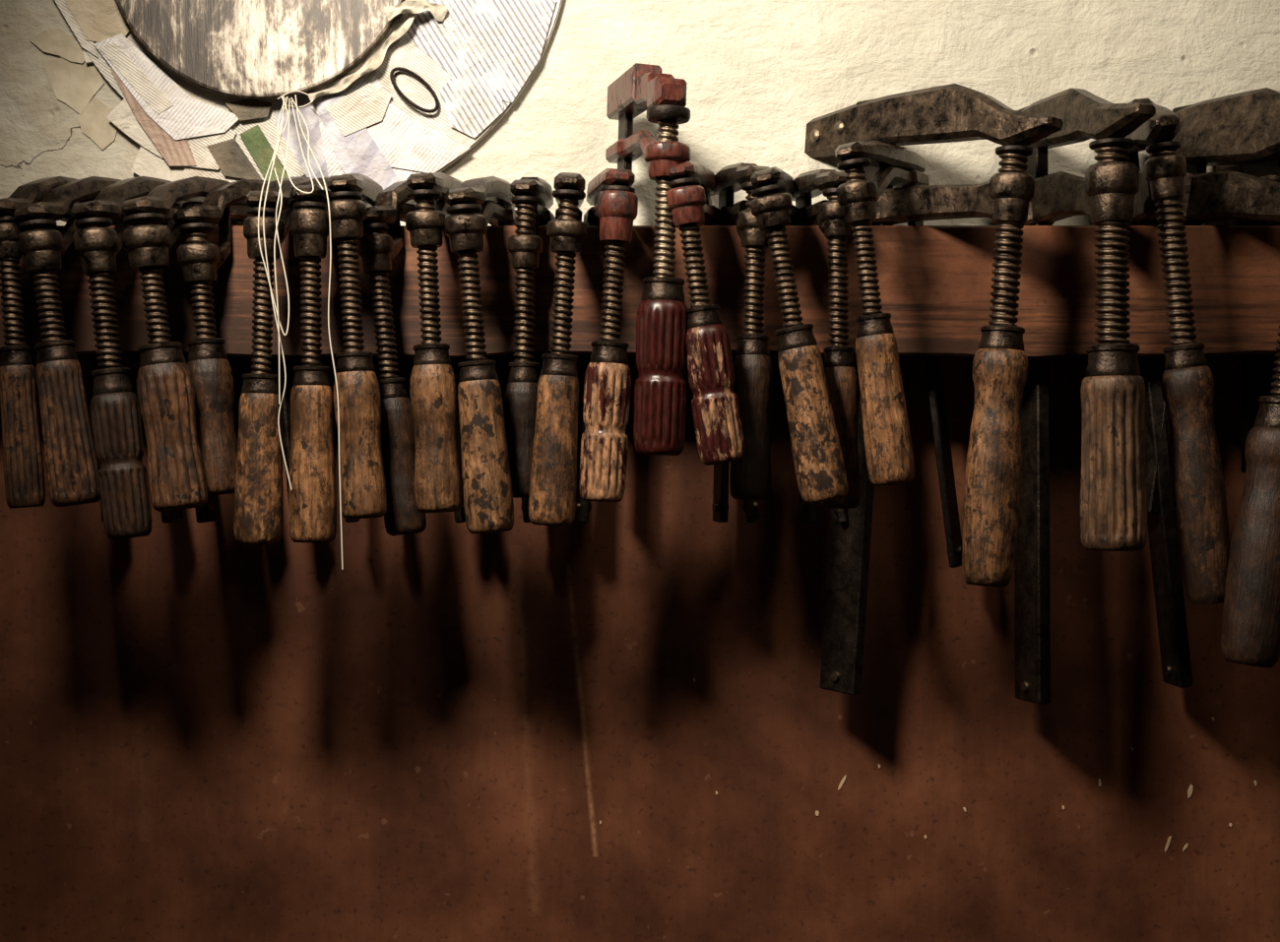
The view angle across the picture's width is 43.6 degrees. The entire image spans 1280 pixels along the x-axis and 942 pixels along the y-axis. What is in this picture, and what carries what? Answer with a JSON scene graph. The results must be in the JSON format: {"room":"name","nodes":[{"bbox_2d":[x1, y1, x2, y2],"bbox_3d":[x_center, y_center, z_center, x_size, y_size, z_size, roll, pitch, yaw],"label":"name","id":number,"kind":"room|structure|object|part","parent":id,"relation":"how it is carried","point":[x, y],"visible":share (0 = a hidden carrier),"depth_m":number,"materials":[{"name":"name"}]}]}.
{"room":"woodworking shop","nodes":[
{"label":"woodworking shop","id":0,"kind":"room"},
{"bbox_2d":[0,0,1279,941],"bbox_3d":[0.000,-0.200,1.327,2.600,2.200,0.067,0,0,0],"label":"wall","id":1,"kind":"structure","parent":0,"point":[616,726],"depth_m":1.29,"materials":[{"name":"beige paint"}]},
{"bbox_2d":[29,28,84,63],"bbox_3d":[-0.471,-0.345,1.298,0.048,0.029,0.001,0,0,0],"label":"paper scrap","id":2,"kind":"object","parent":1,"relation":"attached to","point":[56,41],"visible":1,"depth_m":1.30,"materials":[{"name":"beige paper"}]},
{"bbox_2d":[43,57,104,114],"bbox_3d":[-0.460,-0.316,1.299,0.050,0.053,0.001,0,0,0],"label":"paper scrap","id":3,"kind":"object","parent":1,"relation":"attached to","point":[74,84],"visible":1,"depth_m":1.30,"materials":[{"name":"beige paper"}]},
{"bbox_2d":[76,97,118,149],"bbox_3d":[-0.441,-0.282,1.299,0.034,0.043,0.001,0,0,0],"label":"paper scrap","id":4,"kind":"object","parent":1,"relation":"attached to","point":[94,122],"visible":1,"depth_m":1.30,"materials":[{"name":"beige paper"}]},
{"bbox_2d":[54,0,562,190],"bbox_3d":[-0.274,-0.436,1.293,0.434,0.460,0.011,0,0,0],"label":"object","id":5,"kind":"object","parent":1,"relation":"attached to","point":[478,61],"visible":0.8,"depth_m":1.29,"materials":[{"name":"white paper"}]},
{"bbox_2d":[115,0,447,102],"bbox_3d":[-0.291,-0.421,1.279,0.276,0.251,0.023,0,0,0],"label":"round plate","id":6,"kind":"object","parent":5,"relation":"attached to","point":[246,49],"depth_m":1.28,"materials":[{"name":"metal"}]},
{"bbox_2d":[257,96,290,335],"bbox_3d":[-0.264,-0.197,1.198,0.022,0.203,0.155,0,0,-5],"label":"thread","id":7,"kind":"object","parent":6,"relation":"hanging from","point":[287,96],"visible":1,"depth_m":1.13,"materials":[{"name":"beige fabric"}]},
{"bbox_2d":[262,94,291,490],"bbox_3d":[-0.273,-0.143,1.196,0.020,0.313,0.156,0,0,-15],"label":"thread","id":8,"kind":"object","parent":6,"relation":"hanging from","point":[283,95],"visible":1,"depth_m":1.12,"materials":[{"name":"beige fabric"}]},
{"bbox_2d":[272,95,288,404],"bbox_3d":[-0.269,-0.173,1.196,0.009,0.252,0.156,0,0,-10],"label":"thread","id":9,"kind":"object","parent":6,"relation":"hanging from","point":[281,96],"visible":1,"depth_m":1.12,"materials":[{"name":"beige fabric"}]},
{"bbox_2d":[276,97,314,193],"bbox_3d":[-0.261,-0.246,1.198,0.017,0.102,0.154,0,0,-18],"label":"thread","id":10,"kind":"object","parent":6,"relation":"hanging from","point":[285,97],"visible":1,"depth_m":1.19,"materials":[{"name":"beige fabric"}]},
{"bbox_2d":[277,90,314,107],"bbox_3d":[-0.275,-0.295,1.273,0.029,0.013,0.007,0,0,0],"label":"thread","id":11,"kind":"object","parent":6,"relation":"attached to","point":[292,91],"visible":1,"depth_m":1.27,"materials":[{"name":"beige fabric"}]},
{"bbox_2d":[290,97,323,190],"bbox_3d":[-0.250,-0.248,1.203,0.006,0.098,0.151,0,0,-19],"label":"thread","id":12,"kind":"object","parent":6,"relation":"hanging from","point":[290,97],"visible":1,"depth_m":1.19,"materials":[{"name":"beige fabric"}]},
{"bbox_2d":[294,94,343,570],"bbox_3d":[-0.246,-0.115,1.197,0.010,0.369,0.164,0,0,-24],"label":"thread","id":13,"kind":"object","parent":6,"relation":"hanging from","point":[294,95],"visible":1,"depth_m":1.12,"materials":[{"name":"beige fabric"}]},
{"bbox_3d":[-0.220,-0.345,1.283,0.097,0.099,0.007,0,0,0],"label":"cloth strip","id":14,"kind":"part","parent":6,"relation":"part of","materials":[{"name":"beige fabric"}]},
{"bbox_3d":[-0.179,-0.368,1.279,0.052,0.020,0.009,0,0,-15],"label":"cloth strip","id":15,"kind":"part","parent":6,"relation":"part of","materials":[{"name":"beige fabric"}]},
{"bbox_2d":[389,66,439,113],"bbox_3d":[-0.181,-0.307,1.288,0.039,0.037,0.006,0,0,0],"label":"wire loop","id":16,"kind":"object","parent":5,"relation":"attached to","point":[394,70],"visible":1,"depth_m":1.29,"materials":[{"name":"metal"}]},
{"bbox_2d":[0,225,1279,360],"bbox_3d":[0.000,-0.136,1.252,2.200,0.101,0.084,0,0,0],"label":"wooden rail","id":17,"kind":"object","parent":1,"relation":"attached to","point":[934,284],"visible":0.4,"depth_m":1.21,"materials":[{"name":"red wood"}]},
{"bbox_2d":[0,176,103,522],"bbox_3d":[-0.437,-0.092,1.200,0.041,0.264,0.137,0,0,13],"label":"clamp","id":18,"kind":"object","parent":17,"relation":"hanging from","point":[24,471],"visible":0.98,"depth_m":1.14,"materials":[{"name":"brown wood"}]},
{"bbox_3d":[-0.445,-0.025,1.150,0.026,0.102,0.027,-4,0,15],"label":"handle","id":19,"kind":"part","parent":18,"relation":"part of","materials":[{"name":"brown wood"}]},
{"bbox_3d":[-0.439,-0.181,1.212,0.021,0.045,0.114,-4,0,15],"label":"sliding arm","id":20,"kind":"part","parent":18,"relation":"part of","materials":[{"name":"black metal"}]},
{"bbox_2d":[13,176,183,523],"bbox_3d":[-0.405,-0.092,1.200,0.059,0.266,0.142,0,0,14],"label":"clamp","id":21,"kind":"object","parent":17,"relation":"hanging from","point":[71,460],"visible":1,"depth_m":1.14,"materials":[{"name":"brown wood"}]},
{"bbox_3d":[-0.411,-0.027,1.150,0.036,0.103,0.036,-8,0,19],"label":"handle","id":22,"kind":"part","parent":21,"relation":"part of","materials":[{"name":"brown wood"}]},
{"bbox_3d":[-0.411,-0.178,1.211,0.021,0.051,0.117,-8,0,19],"label":"sliding arm","id":23,"kind":"part","parent":21,"relation":"part of","materials":[{"name":"black metal"}]},
{"bbox_2d":[70,176,216,540],"bbox_3d":[-0.369,-0.087,1.199,0.055,0.274,0.137,0,0,12],"label":"clamp","id":24,"kind":"object","parent":17,"relation":"hanging from","point":[115,413],"visible":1,"depth_m":1.14,"materials":[{"name":"brown wood"}]},
{"bbox_3d":[-0.372,-0.004,1.150,0.035,0.104,0.035,-7,0,16],"label":"handle","id":25,"kind":"part","parent":24,"relation":"part of","materials":[{"name":"brown wood"}]},
{"bbox_3d":[-0.375,-0.178,1.212,0.021,0.052,0.115,-7,0,16],"label":"sliding arm","id":26,"kind":"part","parent":24,"relation":"part of","materials":[{"name":"black metal"}]},
{"bbox_2d":[121,176,253,511],"bbox_3d":[-0.326,-0.092,1.198,0.060,0.265,0.143,0,0,18],"label":"clamp","id":27,"kind":"object","parent":17,"relation":"hanging from","point":[165,391],"visible":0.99,"depth_m":1.14,"materials":[{"name":"brown wood"}]},
{"bbox_3d":[-0.336,-0.024,1.150,0.039,0.104,0.040,-7,0,20],"label":"handle","id":28,"kind":"part","parent":27,"relation":"part of","materials":[{"name":"brown wood"}]},
{"bbox_3d":[-0.334,-0.179,1.211,0.021,0.048,0.117,-7,0,20],"label":"sliding arm","id":29,"kind":"part","parent":27,"relation":"part of","materials":[{"name":"black metal"}]},
{"bbox_2d":[173,179,299,500],"bbox_3d":[-0.299,-0.092,1.217,0.046,0.265,0.117,0,0,32],"label":"clamp","id":30,"kind":"object","parent":17,"relation":"hanging from","point":[210,368],"visible":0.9,"depth_m":1.18,"materials":[{"name":"brown wood"}]},
{"bbox_3d":[-0.316,-0.032,1.185,0.035,0.100,0.035,-5,0,34],"label":"handle","id":31,"kind":"part","parent":30,"relation":"part of","materials":[{"name":"brown wood"}]},
{"bbox_3d":[-0.300,-0.176,1.228,0.021,0.056,0.090,-5,0,34],"label":"sliding arm","id":32,"kind":"part","parent":30,"relation":"part of","materials":[{"name":"black metal"}]},
{"bbox_2d":[233,176,324,544],"bbox_3d":[-0.259,-0.085,1.200,0.036,0.276,0.138,0,0,16],"label":"clamp","id":33,"kind":"object","parent":17,"relation":"hanging from","point":[258,515],"visible":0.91,"depth_m":1.14,"materials":[{"name":"brown wood"}]},
{"bbox_3d":[-0.274,-0.002,1.150,0.035,0.108,0.035,1,0,10],"label":"handle","id":34,"kind":"part","parent":33,"relation":"part of","materials":[{"name":"beige wood"}]},
{"bbox_3d":[-0.258,-0.182,1.212,0.021,0.045,0.113,1,0,10],"label":"sliding arm","id":35,"kind":"part","parent":33,"relation":"part of","materials":[{"name":"black metal"}]},
{"bbox_2d":[288,176,359,542],"bbox_3d":[-0.230,-0.086,1.200,0.036,0.274,0.135,-1,0,6],"label":"clamp","id":36,"kind":"object","parent":17,"relation":"hanging from","point":[312,496],"visible":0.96,"depth_m":1.14,"materials":[{"name":"brown wood"}]},
{"bbox_3d":[-0.235,-0.005,1.150,0.034,0.112,0.034,-1,0,6],"label":"handle","id":37,"kind":"part","parent":36,"relation":"part of","materials":[{"name":"beige wood"}]},
{"bbox_2d":[324,173,386,519],"bbox_3d":[-0.202,-0.092,1.200,0.044,0.264,0.134,0,0,3],"label":"clamp","id":38,"kind":"object","parent":17,"relation":"hanging from","point":[362,480],"visible":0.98,"depth_m":1.14,"materials":[{"name":"brown wood"}]},
{"bbox_3d":[-0.201,-0.018,1.150,0.033,0.105,0.033,-3,0,2],"label":"handle","id":39,"kind":"part","parent":38,"relation":"part of","materials":[{"name":"beige wood"}]},
{"bbox_3d":[-0.210,-0.188,1.212,0.021,0.031,0.111,-3,0,2],"label":"sliding arm","id":40,"kind":"part","parent":38,"relation":"part of","materials":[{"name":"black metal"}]},
{"bbox_2d":[357,180,465,535],"bbox_3d":[-0.169,-0.088,1.216,0.050,0.272,0.114,0,0,26],"label":"clamp","id":41,"kind":"object","parent":17,"relation":"hanging from","point":[377,250],"visible":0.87,"depth_m":1.18,"materials":[{"name":"black metal"}]},
{"bbox_3d":[-0.174,-0.180,1.228,0.021,0.049,0.085,-6,0,29],"label":"sliding arm","id":42,"kind":"part","parent":41,"relation":"part of","materials":[{"name":"black metal"}]},
{"bbox_3d":[-0.178,-0.003,1.185,0.031,0.101,0.031,-6,0,29],"label":"handle","id":43,"kind":"part","parent":41,"relation":"part of","materials":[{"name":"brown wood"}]},
{"bbox_2d":[405,172,468,512],"bbox_3d":[-0.141,-0.092,1.200,0.040,0.264,0.134,0,0,9],"label":"clamp","id":44,"kind":"object","parent":17,"relation":"hanging from","point":[433,389],"visible":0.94,"depth_m":1.14,"materials":[{"name":"brown wood"}]},
{"bbox_3d":[-0.147,-0.023,1.150,0.033,0.106,0.033,-3,0,8],"label":"handle","id":45,"kind":"part","parent":44,"relation":"part of","materials":[{"name":"beige wood"}]},
{"bbox_3d":[-0.146,-0.185,1.212,0.021,0.038,0.112,-3,0,8],"label":"sliding arm","id":46,"kind":"part","parent":44,"relation":"part of","materials":[{"name":"black metal"}]},
{"bbox_2d":[444,176,530,533],"bbox_3d":[-0.105,-0.089,1.199,0.050,0.269,0.135,0,0,12],"label":"clamp","id":47,"kind":"object","parent":17,"relation":"hanging from","point":[488,503],"visible":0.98,"depth_m":1.14,"materials":[{"name":"brown wood"}]},
{"bbox_3d":[-0.112,-0.010,1.150,0.035,0.109,0.035,-5,0,12],"label":"handle","id":48,"kind":"part","parent":47,"relation":"part of","materials":[{"name":"beige wood"}]},
{"bbox_3d":[-0.113,-0.184,1.212,0.021,0.040,0.113,-5,0,12],"label":"sliding arm","id":49,"kind":"part","parent":47,"relation":"part of","materials":[{"name":"black metal"}]},
{"bbox_2d":[504,177,555,498],"bbox_3d":[-0.083,-0.092,1.219,0.030,0.264,0.098,0,0,5],"label":"clamp","id":50,"kind":"object","parent":17,"relation":"hanging from","point":[533,199],"visible":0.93,"depth_m":1.18,"materials":[{"name":"black metal"}]},
{"bbox_3d":[-0.086,-0.023,1.185,0.029,0.085,0.029,1,0,5],"label":"handle","id":51,"kind":"part","parent":50,"relation":"part of","materials":[{"name":"brown wood"}]},
{"bbox_3d":[-0.081,-0.179,1.230,0.021,0.050,0.076,1,0,5],"label":"sliding arm","id":52,"kind":"part","parent":50,"relation":"part of","materials":[{"name":"black metal"}]},
{"bbox_2d":[528,172,587,526],"bbox_3d":[-0.062,-0.092,1.200,0.042,0.264,0.134,0,0,-3],"label":"clamp","id":53,"kind":"object","parent":17,"relation":"hanging from","point":[553,471],"visible":1,"depth_m":1.14,"materials":[{"name":"brown wood"}]},
{"bbox_3d":[-0.061,-0.015,1.150,0.034,0.107,0.034,3,0,-3],"label":"handle","id":54,"kind":"part","parent":53,"relation":"part of","materials":[{"name":"beige wood"}]},
{"bbox_3d":[-0.055,-0.182,1.212,0.021,0.043,0.111,3,0,-3],"label":"sliding arm","id":55,"kind":"part","parent":53,"relation":"part of","materials":[{"name":"black metal"}]},
{"bbox_2d":[576,168,638,522],"bbox_3d":[-0.031,-0.093,1.200,0.042,0.267,0.135,0,0,-10],"label":"clamp","id":56,"kind":"object","parent":17,"relation":"hanging from","point":[608,374],"visible":1,"depth_m":1.14,"materials":[{"name":"brown wood"}]},
{"bbox_3d":[-0.026,-0.190,1.212,0.021,0.029,0.112,3,0,-9],"label":"sliding arm","id":57,"kind":"part","parent":56,"relation":"part of","materials":[{"name":"black metal"}]},
{"bbox_3d":[-0.025,-0.028,1.150,0.034,0.100,0.034,3,0,-9],"label":"handle","id":58,"kind":"part","parent":56,"relation":"part of","materials":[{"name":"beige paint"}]},
{"bbox_2d":[605,63,690,455],"bbox_3d":[0.000,-0.145,1.200,0.041,0.323,0.144,0,0,-17],"label":"clamp","id":59,"kind":"object","parent":17,"relation":"hanging from","point":[660,389],"visible":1,"depth_m":1.14,"materials":[{"name":"red wood"}]},
{"bbox_3d":[0.000,-0.236,1.213,0.021,0.041,0.120,2,0,-17],"label":"sliding arm","id":60,"kind":"part","parent":59,"relation":"part of","materials":[{"name":"red metal"}]},
{"bbox_3d":[0.015,-0.067,1.150,0.038,0.111,0.038,2,0,-17],"label":"handle","id":61,"kind":"part","parent":59,"relation":"part of","materials":[{"name":"red paint"}]},
{"bbox_2d":[665,160,759,522],"bbox_3d":[0.054,-0.097,1.199,0.058,0.274,0.137,0,0,10],"label":"clamp","id":62,"kind":"object","parent":17,"relation":"hanging from","point":[710,360],"visible":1,"depth_m":1.14,"materials":[{"name":"red wood"}]},
{"bbox_3d":[0.046,-0.194,1.212,0.021,0.020,0.113,-8,0,12],"label":"sliding arm","id":63,"kind":"part","parent":62,"relation":"part of","materials":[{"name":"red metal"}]},
{"bbox_3d":[0.053,-0.055,1.150,0.035,0.099,0.035,-8,0,12],"label":"handle","id":64,"kind":"part","parent":62,"relation":"part of","materials":[{"name":"red paint"}]},
{"bbox_2d":[711,162,772,522],"bbox_3d":[0.074,-0.097,1.218,0.032,0.275,0.101,0,0,-15],"label":"clamp","id":65,"kind":"object","parent":17,"relation":"hanging from","point":[750,477],"visible":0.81,"depth_m":1.18,"materials":[{"name":"black metal"}]},
{"bbox_3d":[0.073,-0.188,1.229,0.021,0.032,0.078,1,0,-15],"label":"sliding arm","id":66,"kind":"part","parent":65,"relation":"part of","materials":[{"name":"black metal"}]},
{"bbox_3d":[0.083,-0.032,1.185,0.031,0.107,0.031,1,0,-15],"label":"handle","id":67,"kind":"part","parent":65,"relation":"part of","materials":[{"name":"brown wood"}]},
{"bbox_2d":[750,166,847,523],"bbox_3d":[0.121,-0.095,1.199,0.070,0.271,0.137,0,0,8],"label":"clamp","id":68,"kind":"object","parent":17,"relation":"hanging from","point":[820,471],"visible":0.98,"depth_m":1.14,"materials":[{"name":"brown wood"}]},
{"bbox_3d":[0.108,-0.192,1.212,0.021,0.023,0.113,-11,0,12],"label":"sliding arm","id":69,"kind":"part","parent":68,"relation":"part of","materials":[{"name":"black metal"}]},
{"bbox_3d":[0.124,-0.033,1.150,0.035,0.111,0.035,-11,0,12],"label":"handle","id":70,"kind":"part","parent":68,"relation":"part of","materials":[{"name":"beige wood"}]},
{"bbox_2d":[791,169,860,522],"bbox_3d":[0.139,-0.095,1.219,0.030,0.270,0.100,0,0,-15],"label":"clamp","id":71,"kind":"object","parent":17,"relation":"hanging from","point":[842,380],"visible":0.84,"depth_m":1.18,"materials":[{"name":"black metal"}]},
{"bbox_3d":[0.134,-0.191,1.229,0.021,0.026,0.078,-1,0,-15],"label":"sliding arm","id":72,"kind":"part","parent":71,"relation":"part of","materials":[{"name":"black metal"}]},
{"bbox_3d":[0.148,-0.025,1.185,0.029,0.105,0.029,-1,0,-15],"label":"handle","id":73,"kind":"part","parent":71,"relation":"part of","materials":[{"name":"brown wood"}]},
{"bbox_2d":[834,140,962,568],"bbox_3d":[0.196,-0.087,1.200,0.054,0.325,0.161,0,0,27],"label":"clamp","id":74,"kind":"object","parent":17,"relation":"hanging from","point":[889,454],"visible":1,"depth_m":1.14,"materials":[{"name":"brown wood"}]},
{"bbox_3d":[0.175,-0.044,1.150,0.034,0.107,0.034,-7,0,30],"label":"handle","id":75,"kind":"part","parent":74,"relation":"part of","materials":[{"name":"beige wood"}]},
{"bbox_3d":[0.190,-0.210,1.211,0.021,0.042,0.126,-7,0,30],"label":"sliding arm","id":76,"kind":"part","parent":74,"relation":"part of","materials":[{"name":"black metal"}]},
{"bbox_2d":[804,83,1063,695],"bbox_3d":[0.207,-0.059,1.207,0.047,0.465,0.240,0,0,-41],"label":"clamp","id":77,"kind":"object","parent":17,"relation":"hanging from","point":[952,112],"visible":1,"depth_m":1.15,"materials":[{"name":"black metal"}]},
{"bbox_3d":[0.215,-0.200,1.211,0.027,0.032,0.147,4,0,-40],"label":"sliding arm","id":78,"kind":"part","parent":77,"relation":"part of","materials":[{"name":"black metal"}]},
{"bbox_3d":[0.254,-0.002,1.150,0.040,0.169,0.040,4,0,-40],"label":"handle","id":79,"kind":"part","parent":77,"relation":"part of","materials":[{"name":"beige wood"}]},
{"bbox_2d":[994,88,1155,704],"bbox_3d":[0.325,-0.052,1.197,0.048,0.466,0.181,0,0,-18],"label":"clamp","id":80,"kind":"object","parent":17,"relation":"hanging from","point":[1113,485],"visible":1,"depth_m":1.14,"materials":[{"name":"brown wood"}]},
{"bbox_3d":[0.316,-0.204,1.219,0.027,0.045,0.132,0,0,-18],"label":"sliding arm","id":81,"kind":"part","parent":80,"relation":"part of","materials":[{"name":"black metal"}]},
{"bbox_3d":[0.340,-0.005,1.150,0.046,0.124,0.047,0,0,-18],"label":"handle","id":82,"kind":"part","parent":80,"relation":"part of","materials":[{"name":"brown wood"}]},
{"bbox_2d":[1096,97,1230,688],"bbox_3d":[0.399,-0.057,1.223,0.063,0.449,0.143,0,0,-2],"label":"clamp","id":83,"kind":"object","parent":17,"relation":"hanging from","point":[1190,529],"visible":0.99,"depth_m":1.16,"materials":[{"name":"black metal"}]},
{"bbox_3d":[0.383,-0.209,1.235,0.027,0.038,0.117,-6,0,-2],"label":"sliding arm","id":84,"kind":"part","parent":83,"relation":"part of","materials":[{"name":"black metal"}]},
{"bbox_3d":[0.408,0.010,1.170,0.037,0.172,0.037,-6,0,-2],"label":"handle","id":85,"kind":"part","parent":83,"relation":"part of","materials":[{"name":"brown wood"}]},
{"bbox_2d":[1144,87,1279,668],"bbox_3d":[0.432,-0.074,1.194,0.079,0.426,0.191,0,0,-21],"label":"clamp","id":86,"kind":"object","parent":17,"relation":"hanging from","point":[1241,128],"visible":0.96,"depth_m":1.16,"materials":[{"name":"black metal"}]},
{"bbox_3d":[0.441,-0.205,1.213,0.027,0.045,0.160,8,0,-25],"label":"sliding arm","id":87,"kind":"part","parent":86,"relation":"part of","materials":[{"name":"black metal"}]},
{"bbox_3d":[0.443,0.054,1.135,0.045,0.167,0.045,8,0,-25],"label":"handle","id":88,"kind":"part","parent":86,"relation":"part of","materials":[{"name":"brown wood"}]},
{"bbox_2d":[1209,158,1279,472],"bbox_3d":[0.510,-0.090,1.204,0.042,0.406,0.198,0,0,-25],"label":"clamp","id":89,"kind":"object","parent":17,"relation":"hanging from","point":[1257,370],"visible":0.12,"depth_m":1.25,"materials":[{"name":"black metal"}]},
{"bbox_3d":[0.506,-0.203,1.218,0.027,0.050,0.169,1,0,-25],"label":"sliding arm","id":90,"kind":"part","parent":89,"relation":"part of","materials":[{"name":"black metal"}]}
]}

